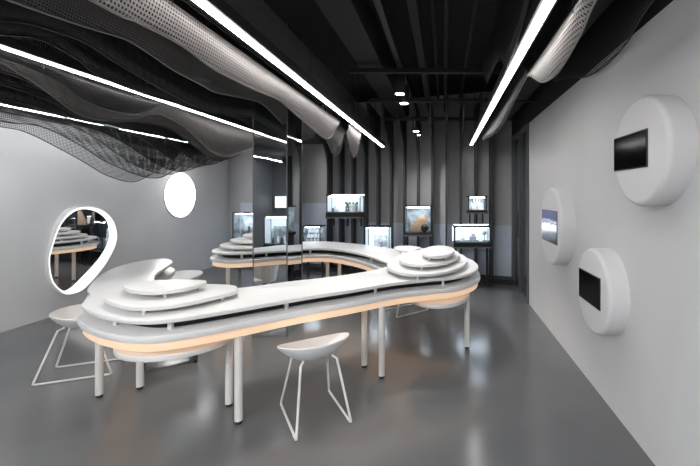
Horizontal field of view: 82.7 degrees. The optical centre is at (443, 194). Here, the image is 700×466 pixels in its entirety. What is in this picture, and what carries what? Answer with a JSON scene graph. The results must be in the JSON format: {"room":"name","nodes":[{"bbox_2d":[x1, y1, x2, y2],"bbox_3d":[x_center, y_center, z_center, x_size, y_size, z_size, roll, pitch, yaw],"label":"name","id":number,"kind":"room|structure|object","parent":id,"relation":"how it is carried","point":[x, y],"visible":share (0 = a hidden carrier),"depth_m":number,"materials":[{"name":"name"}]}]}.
{"room":"jewelry store showroom","nodes":[
{"label":"jewelry store showroom","id":0,"kind":"room"},
{"bbox_2d":[0,37,227,332],"bbox_3d":[-5.210,-0.175,3.250,0.120,3.550,12.300,0,0,0],"label":"wall","id":1,"kind":"structure","parent":0,"point":[39,180],"depth_m":5.29,"materials":[{"name":"white paint"}]},
{"bbox_2d":[45,207,116,294],"bbox_3d":[-5.037,0.758,5.388,0.223,1.193,0.848,0,0,0],"label":"mirror","id":2,"kind":"object","parent":1,"relation":"attached to","point":[82,240],"visible":1,"depth_m":5.30,"materials":[{"name":"white paint"}]},
{"bbox_2d":[163,173,194,216],"bbox_3d":[-5.128,0.000,7.480,0.045,0.860,0.860,0,0,0],"label":"round wall light","id":3,"kind":"object","parent":1,"relation":"attached to","point":[178,190],"visible":0.96,"depth_m":7.40,"materials":[{"name":"white paint"}]},
{"bbox_2d":[0,0,532,110],"bbox_3d":[-1.850,-2.000,3.300,6.900,0.100,12.400,0,0,0],"label":"ceiling","id":4,"kind":"structure","parent":0,"point":[296,13],"depth_m":4.80,"materials":[{"name":"black"}]},
{"bbox_2d":[0,31,158,115],"bbox_3d":[-2.782,-1.324,3.026,0.059,1.251,1.453,0,0,0],"label":"ribbon","id":5,"kind":"object","parent":4,"relation":"hanging from","point":[33,66],"visible":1,"depth_m":3.09,"materials":[{"name":"black metal"}]},
{"bbox_2d":[0,23,176,181],"bbox_3d":[-4.840,-1.073,3.201,0.092,1.753,7.603,0,0,0],"label":"ribbon","id":6,"kind":"object","parent":4,"relation":"hanging from","point":[106,173],"visible":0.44,"depth_m":5.14,"materials":[{"name":"grey metal"}]},
{"bbox_2d":[0,98,181,138],"bbox_3d":[-4.600,-1.443,2.700,0.084,1.014,9.800,0,0,0],"label":"linear light","id":7,"kind":"object","parent":4,"relation":"hanging from","point":[8,98],"visible":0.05,"depth_m":4.36,"materials":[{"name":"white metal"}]},
{"bbox_2d":[0,27,193,177],"bbox_3d":[-4.440,-1.102,3.201,0.092,1.696,7.602,0,0,0],"label":"ribbon","id":8,"kind":"object","parent":4,"relation":"hanging from","point":[2,120],"visible":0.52,"depth_m":4.96,"materials":[{"name":"grey metal"}]},
{"bbox_2d":[0,46,211,174],"bbox_3d":[-4.140,-1.127,3.201,0.092,1.645,7.603,0,0,0],"label":"ribbon","id":9,"kind":"object","parent":4,"relation":"hanging from","point":[71,125],"visible":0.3,"depth_m":4.90,"materials":[{"name":"grey metal"}]},
{"bbox_2d":[0,40,218,171],"bbox_3d":[-3.900,-1.147,3.201,0.092,1.606,7.603,0,0,0],"label":"ribbon","id":10,"kind":"object","parent":4,"relation":"hanging from","point":[2,106],"visible":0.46,"depth_m":4.68,"materials":[{"name":"grey metal"}]},
{"bbox_2d":[0,52,244,167],"bbox_3d":[-3.640,-1.171,3.201,0.092,1.559,7.602,0,0,0],"label":"ribbon","id":11,"kind":"object","parent":4,"relation":"hanging from","point":[5,98],"visible":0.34,"depth_m":4.35,"materials":[{"name":"grey metal"}]},
{"bbox_2d":[0,35,248,164],"bbox_3d":[-3.390,-1.187,3.151,0.092,1.527,7.502,0,0,0],"label":"ribbon","id":12,"kind":"object","parent":4,"relation":"hanging from","point":[193,154],"visible":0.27,"depth_m":4.21,"materials":[{"name":"grey metal"}]},
{"bbox_2d":[0,30,252,156],"bbox_3d":[-2.890,-1.222,3.001,0.092,1.456,7.202,0,0,0],"label":"ribbon","id":13,"kind":"object","parent":4,"relation":"hanging from","point":[200,120],"visible":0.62,"depth_m":3.74,"materials":[{"name":"grey metal"}]},
{"bbox_2d":[0,22,252,160],"bbox_3d":[-3.140,-1.209,3.100,0.092,1.482,7.401,0,0,0],"label":"ribbon","id":14,"kind":"object","parent":4,"relation":"hanging from","point":[188,139],"visible":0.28,"depth_m":4.03,"materials":[{"name":"grey metal"}]},
{"bbox_2d":[0,6,252,131],"bbox_3d":[-2.700,-1.423,2.200,0.084,1.054,8.800,0,0,0],"label":"linear light","id":15,"kind":"object","parent":4,"relation":"hanging from","point":[8,43],"visible":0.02,"depth_m":2.76,"materials":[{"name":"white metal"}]},
{"bbox_2d":[0,45,252,131],"bbox_3d":[-2.700,-0.903,2.200,0.026,0.014,8.780,0,0,0],"label":"diffuser","id":16,"kind":"object","parent":15,"relation":"attached to","point":[202,112],"depth_m":3.23,"materials":[{"name":"white plastic"}]},
{"bbox_2d":[0,0,308,140],"bbox_3d":[-2.460,-1.391,3.200,0.092,1.118,7.601,0,0,0],"label":"ribbon","id":17,"kind":"object","parent":4,"relation":"hanging from","point":[36,36],"visible":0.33,"depth_m":2.78,"materials":[{"name":"black metal"}]},
{"bbox_2d":[6,0,319,139],"bbox_3d":[-1.790,-1.337,2.417,0.092,1.226,6.034,0,0,0],"label":"ribbon","id":18,"kind":"object","parent":4,"relation":"hanging from","point":[239,88],"visible":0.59,"depth_m":2.55,"materials":[{"name":"grey metal"}]},
{"bbox_2d":[0,0,326,143],"bbox_3d":[-2.140,-1.351,3.200,0.092,1.197,7.601,0,0,0],"label":"ribbon","id":19,"kind":"object","parent":4,"relation":"hanging from","point":[208,95],"visible":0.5,"depth_m":2.74,"materials":[{"name":"black metal"}]},
{"bbox_2d":[193,9,211,81],"bbox_3d":[-1.930,-1.435,3.080,0.132,1.030,0.132,0,0,0],"label":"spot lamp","id":20,"kind":"object","parent":4,"relation":"hanging from","point":[201,9],"visible":0.15,"depth_m":3.03,"materials":[{"name":"black metal"}]},
{"bbox_2d":[89,0,339,138],"bbox_3d":[-1.310,-1.292,2.062,0.092,1.315,5.325,0,0,0],"label":"ribbon","id":21,"kind":"object","parent":4,"relation":"hanging from","point":[289,104],"visible":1,"depth_m":2.20,"materials":[{"name":"grey metal"}]},
{"bbox_2d":[183,0,374,140],"bbox_3d":[-1.277,-1.457,3.200,0.059,0.985,7.600,0,0,0],"label":"ribbon","id":22,"kind":"object","parent":4,"relation":"hanging from","point":[299,47],"visible":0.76,"depth_m":3.11,"materials":[{"name":"grey metal"}]},
{"bbox_2d":[191,0,384,146],"bbox_3d":[-1.140,-1.423,2.500,0.084,1.054,9.400,0,0,0],"label":"linear light","id":23,"kind":"object","parent":4,"relation":"hanging from","point":[221,11],"visible":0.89,"depth_m":2.55,"materials":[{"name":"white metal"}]},
{"bbox_2d":[324,43,344,155],"bbox_3d":[-1.454,-1.237,5.125,0.076,1.425,0.758,0,0,0],"label":"ribbon","id":24,"kind":"object","parent":4,"relation":"hanging from","point":[337,131],"visible":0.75,"depth_m":5.11,"materials":[{"name":"grey metal"}]},
{"bbox_2d":[346,66,360,157],"bbox_3d":[-1.238,-1.232,5.300,0.049,1.435,0.709,0,0,0],"label":"ribbon","id":25,"kind":"object","parent":4,"relation":"hanging from","point":[351,127],"visible":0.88,"depth_m":5.25,"materials":[{"name":"grey metal"}]},
{"bbox_2d":[430,0,439,97],"bbox_3d":[-0.100,-1.700,3.250,0.044,0.042,7.500,0,0,0],"label":"ceiling pipe","id":26,"kind":"object","parent":4,"relation":"attached to","point":[432,2],"visible":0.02,"depth_m":4.14,"materials":[{"name":"grey metal"}]},
{"bbox_2d":[459,0,478,103],"bbox_3d":[0.280,-1.680,3.250,0.044,0.042,7.500,0,0,0],"label":"ceiling pipe","id":27,"kind":"object","parent":4,"relation":"attached to","point":[475,4],"visible":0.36,"depth_m":4.09,"materials":[{"name":"grey metal"}]},
{"bbox_2d":[480,5,530,140],"bbox_3d":[0.652,-1.371,4.780,0.069,1.157,3.641,0,0,0],"label":"ribbon","id":28,"kind":"object","parent":4,"relation":"hanging from","point":[522,80],"visible":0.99,"depth_m":4.02,"materials":[{"name":"black metal"}]},
{"bbox_2d":[482,0,529,83],"bbox_3d":[0.412,-1.409,1.700,0.069,1.082,4.200,0,0,0],"label":"ribbon","id":29,"kind":"object","parent":4,"relation":"hanging from","point":[500,47],"visible":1,"depth_m":2.52,"materials":[{"name":"black metal"}]},
{"bbox_2d":[469,0,557,144],"bbox_3d":[0.490,-1.423,2.350,0.084,1.054,9.100,0,0,0],"label":"linear light","id":30,"kind":"object","parent":4,"relation":"hanging from","point":[540,10],"visible":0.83,"depth_m":2.46,"materials":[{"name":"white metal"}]},
{"bbox_2d":[527,0,597,82],"bbox_3d":[0.652,-1.331,2.166,0.068,1.237,1.433,0,0,0],"label":"ribbon","id":31,"kind":"object","parent":4,"relation":"hanging from","point":[554,55],"visible":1,"depth_m":2.08,"materials":[{"name":"grey metal"}]},
{"bbox_2d":[553,0,654,81],"bbox_3d":[1.172,-1.450,1.901,0.069,1.001,4.601,0,0,0],"label":"ribbon","id":32,"kind":"object","parent":4,"relation":"hanging from","point":[582,58],"visible":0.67,"depth_m":2.79,"materials":[{"name":"grey metal"}]},
{"bbox_2d":[0,266,654,465],"bbox_3d":[-1.850,1.650,3.300,6.900,0.100,12.400,0,0,0],"label":"floor","id":33,"kind":"structure","parent":0,"point":[515,397],"depth_m":2.98,"materials":[{"name":"grey concrete"}]},
{"bbox_2d":[31,304,119,385],"bbox_3d":[-3.270,1.316,3.490,0.540,0.569,0.506,0,0,-23],"label":"stool","id":34,"kind":"object","parent":33,"relation":"on","point":[68,316],"visible":0.5,"depth_m":3.42,"materials":[{"name":"white paint"}]},
{"bbox_2d":[144,355,197,373],"bbox_3d":[-2.640,1.350,3.690,0.440,0.500,0.386,0,0,-39],"label":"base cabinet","id":35,"kind":"object","parent":33,"relation":"on","point":[195,358],"visible":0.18,"depth_m":3.67,"materials":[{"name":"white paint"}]},
{"bbox_2d":[172,270,202,279],"bbox_3d":[-3.450,1.316,5.080,0.506,0.569,0.540,0,0,17],"label":"stool","id":36,"kind":"object","parent":33,"relation":"on","point":[184,274],"visible":0.24,"depth_m":5.21,"materials":[{"name":"white paint"}]},
{"bbox_2d":[232,212,252,270],"bbox_3d":[-4.094,0.980,8.035,0.532,1.241,0.330,0,0,0],"label":"showcase","id":37,"kind":"object","parent":33,"relation":"on","point":[235,215],"visible":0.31,"depth_m":8.07,"materials":[{"name":"glass"}]},
{"bbox_2d":[241,219,252,236],"bbox_3d":[-4.094,0.725,8.033,0.422,0.420,0.214,0,0,0],"label":"model","id":38,"kind":"object","parent":37,"relation":"on","point":[248,222],"visible":0.5,"depth_m":8.11},
{"bbox_2d":[253,22,302,336],"bbox_3d":[-1.960,-0.172,4.570,0.390,3.545,0.470,0,0,0],"label":"column","id":39,"kind":"structure","parent":33,"relation":"on","point":[277,146],"depth_m":4.34,"materials":[{"name":"grey mirror"}]},
{"bbox_2d":[77,233,479,424],"bbox_3d":[-1.882,1.095,4.679,3.588,1.010,4.103,0,0,-39],"label":"table","id":40,"kind":"object","parent":33,"relation":"on","point":[137,310],"visible":0.91,"depth_m":3.03,"materials":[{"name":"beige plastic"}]},
{"bbox_2d":[113,338,233,361],"bbox_3d":[-1.930,1.048,2.800,0.758,0.040,0.702,0,0,0],"label":"tray","id":41,"kind":"object","parent":40,"relation":"on","point":[130,356],"depth_m":2.51,"materials":[{"name":"white"}]},
{"bbox_2d":[411,294,468,308],"bbox_3d":[-0.060,1.048,4.120,0.660,0.040,1.040,0,0,0],"label":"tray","id":42,"kind":"object","parent":40,"relation":"on","point":[455,301],"depth_m":3.68,"materials":[{"name":"white"}]},
{"bbox_2d":[277,332,351,440],"bbox_3d":[-0.945,1.316,2.810,0.506,0.569,0.540,0,0,-33],"label":"stool","id":43,"kind":"object","parent":33,"relation":"on","point":[312,349],"visible":1,"depth_m":2.73,"materials":[{"name":"white paint"}]},
{"bbox_2d":[303,225,325,274],"bbox_3d":[-2.564,1.100,7.585,0.389,1.000,0.330,0,0,0],"label":"showcase","id":44,"kind":"object","parent":33,"relation":"on","point":[305,227],"visible":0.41,"depth_m":7.66,"materials":[{"name":"clear glass"}]},
{"bbox_2d":[306,229,321,241],"bbox_3d":[-2.564,0.812,7.585,0.279,0.250,0.210,0,0,0],"label":"model","id":45,"kind":"object","parent":44,"relation":"in","point":[309,235],"visible":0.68,"depth_m":7.59},
{"bbox_2d":[364,225,392,247],"bbox_3d":[-1.239,1.091,7.275,0.504,1.017,0.370,0,0,0],"label":"showcase","id":46,"kind":"object","parent":33,"relation":"on","point":[373,229],"visible":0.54,"depth_m":7.44,"materials":[{"name":"glass"}]},
{"bbox_2d":[374,235,387,246],"bbox_3d":[-1.239,0.979,7.269,0.394,0.420,0.262,0,0,0],"label":"model","id":47,"kind":"object","parent":46,"relation":"on","point":[379,240],"visible":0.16,"depth_m":7.37},
{"bbox_2d":[385,303,427,317],"bbox_3d":[-0.540,1.316,5.310,0.540,0.569,0.506,0,0,-41],"label":"stool","id":48,"kind":"object","parent":33,"relation":"on","point":[398,307],"visible":0.12,"depth_m":5.24,"materials":[{"name":"white paint"}]},
{"bbox_2d":[403,205,432,246],"bbox_3d":[-0.471,0.900,7.135,0.531,1.401,0.370,0,0,0],"label":"showcase","id":49,"kind":"object","parent":33,"relation":"on","point":[412,212],"visible":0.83,"depth_m":7.30,"materials":[{"name":"clear glass"}]},
{"bbox_2d":[407,215,429,232],"bbox_3d":[-0.471,0.531,7.122,0.421,0.325,0.275,0,0,0],"label":"model","id":50,"kind":"object","parent":49,"relation":"in","point":[421,224],"visible":1,"depth_m":7.11},
{"bbox_2d":[404,232,432,234],"bbox_3d":[-0.471,0.718,7.140,0.511,0.050,0.360,0,0,0],"label":"tray","id":51,"kind":"object","parent":49,"relation":"on","point":[405,233],"depth_m":6.96,"materials":[{"name":"grey metal"}]},
{"bbox_2d":[453,225,491,284],"bbox_3d":[0.486,1.067,6.762,0.665,1.067,0.384,0,0,0],"label":"showcase","id":52,"kind":"object","parent":33,"relation":"on","point":[467,230],"visible":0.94,"depth_m":6.83,"materials":[{"name":"glass"}]},
{"bbox_2d":[456,230,487,242],"bbox_3d":[0.489,0.716,6.755,0.550,0.205,0.250,0,0,0],"label":"model","id":53,"kind":"object","parent":52,"relation":"in","point":[472,239],"visible":1,"depth_m":6.71},
{"bbox_2d":[453,240,490,246],"bbox_3d":[0.489,0.864,6.760,0.640,0.090,0.360,0,0,0],"label":"tray","id":54,"kind":"object","parent":52,"relation":"on","point":[455,244],"depth_m":6.58,"materials":[{"name":"grey metal"}]},
{"bbox_2d":[228,91,511,276],"bbox_3d":[-1.925,-0.175,8.200,6.814,3.550,0.095,0,0,18],"label":"wall","id":55,"kind":"structure","parent":0,"point":[240,167],"depth_m":7.65,"materials":[{"name":"grey paint"}]},
{"bbox_2d":[240,203,357,265],"bbox_3d":[-3.310,0.840,8.591,3.140,1.320,0.019,0,0,18],"label":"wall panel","id":56,"kind":"structure","parent":55,"relation":"attached to","point":[313,213],"depth_m":8.39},
{"bbox_2d":[314,114,332,266],"bbox_3d":[-2.404,-0.048,7.636,0.036,3.105,1.290,0,0,0],"label":"wall fin","id":57,"kind":"structure","parent":55,"relation":"attached to","point":[329,156],"depth_m":8.02,"materials":[{"name":"grey metal"}]},
{"bbox_2d":[324,106,344,267],"bbox_3d":[-2.132,-0.048,7.547,0.036,3.105,1.290,0,0,0],"label":"wall fin","id":58,"kind":"structure","parent":55,"relation":"attached to","point":[341,156],"depth_m":7.94,"materials":[{"name":"grey metal"}]},
{"bbox_2d":[338,116,355,269],"bbox_3d":[-1.860,-0.048,7.459,0.036,3.105,1.290,0,0,0],"label":"wall fin","id":59,"kind":"structure","parent":55,"relation":"attached to","point":[344,124],"depth_m":7.78,"materials":[{"name":"grey metal"}]},
{"bbox_2d":[352,104,368,269],"bbox_3d":[-1.588,-0.048,7.370,0.036,3.105,1.290,0,0,0],"label":"wall fin","id":60,"kind":"structure","parent":55,"relation":"attached to","point":[364,140],"depth_m":7.70,"materials":[{"name":"grey metal"}]},
{"bbox_2d":[325,195,364,225],"bbox_3d":[-1.908,0.305,7.462,0.691,0.623,0.384,0,0,0],"label":"showcase","id":61,"kind":"object","parent":60,"relation":"attached to","point":[331,200],"visible":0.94,"depth_m":7.46,"materials":[{"name":"clear glass"}]},
{"bbox_2d":[329,201,361,212],"bbox_3d":[-1.906,0.227,7.455,0.576,0.217,0.250,0,0,0],"label":"model","id":62,"kind":"object","parent":61,"relation":"in","point":[354,207],"visible":0.98,"depth_m":7.44},
{"bbox_2d":[326,212,364,217],"bbox_3d":[-1.906,0.386,7.460,0.666,0.100,0.360,0,0,0],"label":"shelf","id":63,"kind":"object","parent":61,"relation":"on","point":[361,214],"depth_m":7.28,"materials":[{"name":"grey metal"}]},
{"bbox_2d":[367,102,380,224],"bbox_3d":[-1.316,-0.048,7.282,0.036,3.105,1.290,0,0,0],"label":"wall fin","id":64,"kind":"structure","parent":55,"relation":"attached to","point":[370,109],"depth_m":7.61,"materials":[{"name":"grey metal"}]},
{"bbox_2d":[382,103,393,248],"bbox_3d":[-1.044,-0.048,7.193,0.036,3.105,1.290,0,0,0],"label":"wall fin","id":65,"kind":"structure","parent":55,"relation":"attached to","point":[388,126],"depth_m":7.52,"materials":[{"name":"grey metal"}]},
{"bbox_2d":[397,113,406,245],"bbox_3d":[-0.772,-0.048,7.104,0.036,3.105,1.290,0,0,0],"label":"wall fin","id":66,"kind":"structure","parent":55,"relation":"attached to","point":[402,125],"depth_m":7.41,"materials":[{"name":"grey metal"}]},
{"bbox_2d":[303,263,514,284],"bbox_3d":[-1.775,1.555,7.951,6.456,0.090,0.285,0,0,18],"label":"baseboard","id":67,"kind":"structure","parent":55,"relation":"attached to","point":[504,280],"depth_m":7.80,"materials":[{"name":"black metal"}]},
{"bbox_2d":[413,103,419,246],"bbox_3d":[-0.500,-0.048,7.016,0.036,3.105,1.290,0,0,0],"label":"wall fin","id":68,"kind":"structure","parent":55,"relation":"attached to","point":[417,137],"depth_m":7.32,"materials":[{"name":"grey metal"}]},
{"bbox_2d":[373,0,418,116],"bbox_3d":[-0.480,-1.403,4.250,0.050,0.035,6.100,0,0,0],"label":"track","id":69,"kind":"object","parent":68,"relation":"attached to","point":[379,6],"visible":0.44,"depth_m":3.38,"materials":[{"name":"black metal"}]},
{"bbox_2d":[395,67,404,94],"bbox_3d":[-0.480,-1.243,4.190,0.116,0.294,0.116,0,0,0],"label":"spot lamp","id":70,"kind":"object","parent":69,"relation":"hanging from","point":[399,78],"visible":0.91,"depth_m":4.14,"materials":[{"name":"black metal"}]},
{"bbox_2d":[399,84,408,104],"bbox_3d":[-0.480,-1.243,4.620,0.116,0.294,0.116,0,0,0],"label":"spot lamp","id":71,"kind":"object","parent":69,"relation":"hanging from","point":[403,99],"visible":0.72,"depth_m":4.58,"materials":[{"name":"black metal"}]},
{"bbox_2d":[413,115,419,131],"bbox_3d":[-0.480,-1.243,6.650,0.116,0.294,0.116,0,0,0],"label":"spot lamp","id":72,"kind":"object","parent":69,"relation":"hanging from","point":[417,129],"visible":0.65,"depth_m":6.61,"materials":[{"name":"black metal"}]},
{"bbox_2d":[429,103,432,245],"bbox_3d":[-0.228,-0.048,6.927,0.036,3.105,1.290,0,0,0],"label":"wall fin","id":73,"kind":"structure","parent":55,"relation":"attached to","point":[430,104],"depth_m":7.22,"materials":[{"name":"grey metal"}]},
{"bbox_2d":[406,0,430,112],"bbox_3d":[-0.260,-1.590,3.700,0.080,0.100,7.000,0,0,0],"label":"ceiling beam","id":74,"kind":"structure","parent":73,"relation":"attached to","point":[413,7],"depth_m":3.84,"materials":[{"name":"grey metal"}]},
{"bbox_3d":[0.110,-1.580,2.100,2.220,0.040,0.050,0,0,0],"label":"ceiling beam","id":75,"kind":"structure","parent":74,"relation":"attached to","visible":0},
{"bbox_2d":[315,0,408,116],"bbox_3d":[-0.790,-1.530,3.700,0.260,0.300,7.000,0,0,0],"label":"air duct","id":76,"kind":"object","parent":75,"relation":"attached to","point":[353,21],"visible":0.87,"depth_m":3.55,"materials":[{"name":"grey metal"}]},
{"bbox_2d":[444,0,448,111],"bbox_3d":[0.020,-1.520,3.250,0.044,0.042,7.500,0,0,0],"label":"ceiling pipe","id":77,"kind":"object","parent":75,"relation":"hanging from","point":[446,2],"visible":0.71,"depth_m":3.75,"materials":[{"name":"grey metal"}]},
{"bbox_2d":[358,222,510,275],"bbox_3d":[-0.275,1.035,7.603,3.214,0.930,0.019,0,0,18],"label":"trim","id":78,"kind":"structure","parent":55,"relation":"attached to","point":[501,234],"depth_m":7.29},
{"bbox_2d":[445,96,447,245],"bbox_3d":[0.044,-0.048,6.839,0.036,3.105,1.290,0,0,0],"label":"wall fin","id":79,"kind":"structure","parent":55,"relation":"attached to","point":[446,108],"depth_m":7.14,"materials":[{"name":"grey metal"}]},
{"bbox_2d":[460,94,464,253],"bbox_3d":[0.316,-0.048,6.750,0.036,3.105,1.290,0,0,0],"label":"wall fin","id":80,"kind":"structure","parent":55,"relation":"attached to","point":[462,107],"depth_m":6.95,"materials":[{"name":"grey metal"}]},
{"bbox_2d":[474,93,482,262],"bbox_3d":[0.588,-0.048,6.662,0.036,3.105,1.290,0,0,0],"label":"wall fin","id":81,"kind":"structure","parent":55,"relation":"attached to","point":[478,109],"depth_m":6.97,"materials":[{"name":"grey metal"}]},
{"bbox_2d":[466,196,487,222],"bbox_3d":[0.576,0.258,6.755,0.370,0.481,0.330,0,0,0],"label":"showcase","id":82,"kind":"object","parent":81,"relation":"attached to","point":[470,198],"visible":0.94,"depth_m":6.78,"materials":[{"name":"clear glass"}]},
{"bbox_2d":[469,198,484,210],"bbox_3d":[0.578,0.142,6.755,0.263,0.252,0.210,0,0,0],"label":"model","id":83,"kind":"object","parent":82,"relation":"in","point":[476,206],"visible":0.99,"depth_m":6.72},
{"bbox_2d":[489,103,499,278],"bbox_3d":[0.860,-0.048,6.573,0.036,3.105,1.290,0,0,0],"label":"wall fin","id":84,"kind":"structure","parent":55,"relation":"attached to","point":[492,138],"depth_m":6.88,"materials":[{"name":"grey metal"}]},
{"bbox_2d":[500,0,612,118],"bbox_3d":[0.980,-1.390,2.800,0.240,0.260,7.600,0,0,0],"label":"ceiling beam","id":85,"kind":"structure","parent":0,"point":[562,9],"depth_m":3.23,"materials":[{"name":"grey metal"}]},
{"bbox_2d":[384,117,517,120],"bbox_3d":[0.110,-1.265,6.400,2.220,0.050,0.050,0,0,0],"label":"ceiling beam","id":86,"kind":"structure","parent":85,"relation":"attached to","point":[385,118],"depth_m":6.38,"materials":[{"name":"grey metal"}]},
{"bbox_2d":[369,98,535,102],"bbox_3d":[0.110,-1.265,5.150,2.220,0.050,0.050,0,0,0],"label":"ceiling beam","id":87,"kind":"structure","parent":85,"relation":"attached to","point":[371,100],"depth_m":5.13,"materials":[{"name":"grey metal"}]},
{"bbox_2d":[348,68,560,73],"bbox_3d":[0.110,-1.305,4.050,2.220,0.050,0.050,0,0,0],"label":"ceiling beam","id":88,"kind":"structure","parent":85,"relation":"attached to","point":[350,70],"depth_m":4.03,"materials":[{"name":"grey metal"}]},
{"bbox_2d":[529,0,699,465],"bbox_3d":[1.325,0.270,1.380,0.150,2.660,8.560,0,0,0],"label":"wall","id":89,"kind":"structure","parent":0,"point":[648,374],"depth_m":2.54,"materials":[{"name":"grey paint"}]},
{"bbox_2d":[511,123,528,303],"bbox_3d":[1.279,0.270,6.340,0.201,2.660,1.360,0,0,0],"label":"door","id":90,"kind":"structure","parent":89,"relation":"in","point":[519,140],"depth_m":6.30,"materials":[{"name":"black glass"}]},
{"bbox_2d":[541,187,575,264],"bbox_3d":[1.175,0.320,4.040,0.150,0.810,0.810,0,0,0],"label":"pod","id":91,"kind":"object","parent":89,"relation":"attached to","point":[558,216],"visible":1,"depth_m":3.79,"materials":[{"name":"white plastic"}]},
{"bbox_2d":[512,0,672,135],"bbox_3d":[1.325,-1.505,2.150,0.150,0.890,10.100,0,0,0],"label":"trim","id":92,"kind":"structure","parent":89,"relation":"attached to","point":[550,91],"depth_m":3.52,"materials":[{"name":"black metal"}]},
{"bbox_2d":[578,248,629,335],"bbox_3d":[1.175,0.720,2.900,0.150,0.636,0.636,0,0,0],"label":"pod","id":93,"kind":"object","parent":89,"relation":"attached to","point":[603,285],"visible":1,"depth_m":2.71,"materials":[{"name":"white plastic"}]},
{"bbox_2d":[614,95,697,205],"bbox_3d":[1.175,-0.250,2.205,0.150,0.624,0.624,0,0,0],"label":"wall display","id":94,"kind":"object","parent":89,"relation":"attached to","point":[656,142],"visible":1,"depth_m":2.04,"materials":[{"name":"white plastic"}]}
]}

